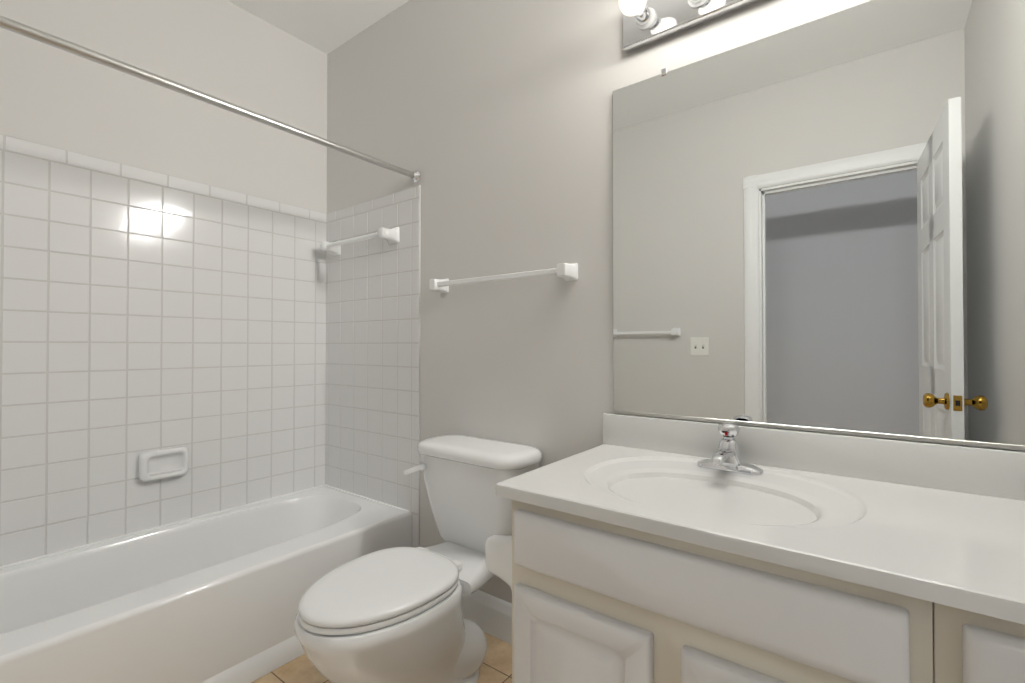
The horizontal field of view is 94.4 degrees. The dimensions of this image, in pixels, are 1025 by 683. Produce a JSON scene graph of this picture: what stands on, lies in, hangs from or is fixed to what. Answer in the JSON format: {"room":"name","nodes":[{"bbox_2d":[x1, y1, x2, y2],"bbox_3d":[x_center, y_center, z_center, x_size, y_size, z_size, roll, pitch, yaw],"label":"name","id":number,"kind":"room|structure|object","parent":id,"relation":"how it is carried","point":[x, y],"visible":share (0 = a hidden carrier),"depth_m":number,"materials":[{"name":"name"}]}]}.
{"room":"bathroom","nodes":[
{"label":"bathroom","id":0,"kind":"room"},
{"bbox_2d":[0,0,326,212],"bbox_3d":[-1.592,-0.210,1.776,0.120,2.626,1.880,0,-1,37],"label":"wall","id":1,"kind":"structure","parent":0,"point":[228,51],"depth_m":1.96,"materials":[{"name":"paint"}]},
{"bbox_2d":[0,134,325,565],"bbox_3d":[-1.433,0.032,1.877,0.008,1.419,1.524,0,-1,37],"label":"tile","id":2,"kind":"structure","parent":1,"relation":"attached to","point":[142,310],"depth_m":1.85,"materials":[{"name":"white tile"}]},
{"bbox_2d":[139,446,187,481],"bbox_3d":[-1.386,0.487,1.892,0.044,0.114,0.160,0,-1,37],"label":"soap dish","id":3,"kind":"object","parent":2,"relation":"attached to","point":[162,463],"visible":1,"depth_m":1.88,"materials":[{"name":"white ceramic"}]},
{"bbox_2d":[227,0,408,53],"bbox_3d":[-0.450,-1.561,1.003,2.890,0.060,2.000,0,-1,37],"label":"ceiling","id":4,"kind":"structure","parent":0,"point":[326,26],"depth_m":2.21,"materials":[{"name":"paint"}]},
{"bbox_2d":[251,632,511,682],"bbox_3d":[-0.450,1.125,0.976,2.890,0.060,2.000,0,-1,37],"label":"floor","id":5,"kind":"structure","parent":0,"point":[496,666],"depth_m":1.59,"materials":[{"name":"tile"}]},
{"bbox_2d":[0,484,410,682],"bbox_3d":[-1.164,0.917,1.664,0.676,0.365,1.516,0,-1,37],"label":"bathtub","id":6,"kind":"object","parent":5,"relation":"on","point":[214,597],"visible":1,"depth_m":1.57,"materials":[{"name":"white ceramic"}]},
{"bbox_2d":[295,435,541,682],"bbox_3d":[-0.286,0.730,1.475,0.482,0.736,0.763,0,-1,37],"label":"toilet","id":7,"kind":"object","parent":5,"relation":"on","point":[392,615],"visible":0.96,"depth_m":1.37,"materials":[{"name":"white ceramic"}]},
{"bbox_2d":[485,413,1024,682],"bbox_3d":[0.522,0.649,0.993,1.108,0.888,0.562,0,-1,37],"label":"bathroom vanity","id":8,"kind":"object","parent":5,"relation":"on","point":[636,549],"visible":1,"depth_m":0.87,"materials":[{"name":"beige paint"}]},
{"bbox_2d":[696,422,764,476],"bbox_3d":[0.527,0.268,1.180,0.160,0.122,0.151,0,-1,37],"label":"faucet","id":9,"kind":"object","parent":8,"relation":"on","point":[726,461],"depth_m":1.19,"materials":[{"name":"silver metal"}]},
{"bbox_2d":[327,0,1024,602],"bbox_3d":[0.116,-0.210,1.739,2.890,2.626,0.120,0,-1,37],"label":"wall","id":10,"kind":"structure","parent":0,"point":[491,120],"depth_m":1.77,"materials":[{"name":"paint"}]},
{"bbox_2d":[325,185,420,547],"bbox_3d":[-0.687,0.137,2.262,0.718,1.622,0.008,0,-1,37],"label":"tile","id":11,"kind":"structure","parent":10,"relation":"attached to","point":[372,437],"depth_m":2.22,"materials":[{"name":"white tile"}]},
{"bbox_2d":[320,227,399,255],"bbox_3d":[-0.740,-0.477,2.252,0.524,0.072,0.082,0,-1,37],"label":"towel bar","id":12,"kind":"object","parent":11,"relation":"attached to","point":[391,235],"visible":1,"depth_m":2.16,"materials":[{"name":"white ceramic"}]},
{"bbox_2d":[462,590,511,644],"bbox_3d":[-0.040,1.032,1.760,0.904,0.140,0.014,0,-1,37],"label":"baseboard","id":13,"kind":"structure","parent":10,"relation":"attached to","point":[489,614],"depth_m":1.79,"materials":[{"name":"white paint"}]},
{"bbox_2d":[429,263,577,292],"bbox_3d":[-0.062,-0.232,1.754,0.653,0.056,0.070,0,-1,37],"label":"towel rail","id":14,"kind":"object","parent":10,"relation":"attached to","point":[567,272],"visible":1,"depth_m":1.68,"materials":[{"name":"white plastic"}]},
{"bbox_2d":[618,0,760,52],"bbox_3d":[0.671,-0.963,1.141,0.915,0.118,0.174,0,-1,37],"label":"sconce","id":15,"kind":"object","parent":10,"relation":"attached to","point":[646,22],"visible":1,"depth_m":1.37,"materials":[{"name":"silver metal"}]},
{"bbox_2d":[613,0,1024,450],"bbox_3d":[0.719,-0.295,1.201,1.004,1.036,0.010,0,-1,37],"label":"mirror","id":16,"kind":"object","parent":10,"relation":"attached to","point":[818,225],"visible":1,"depth_m":1.15,"materials":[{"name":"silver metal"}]},
{"bbox_3d":[-1.656,-0.219,0.944,0.780,2.626,0.234,0,-1,37],"label":"wall","id":17,"kind":"structure","parent":0,"visible":0},
{"bbox_2d":[0,15,419,182],"bbox_3d":[-0.878,-0.726,1.465,0.052,0.052,1.522,0,-1,37],"label":"rail","id":18,"kind":"object","parent":17,"relation":"attached to","point":[54,41],"visible":0.98,"depth_m":1.35,"materials":[{"name":"silver metal"}]}
]}

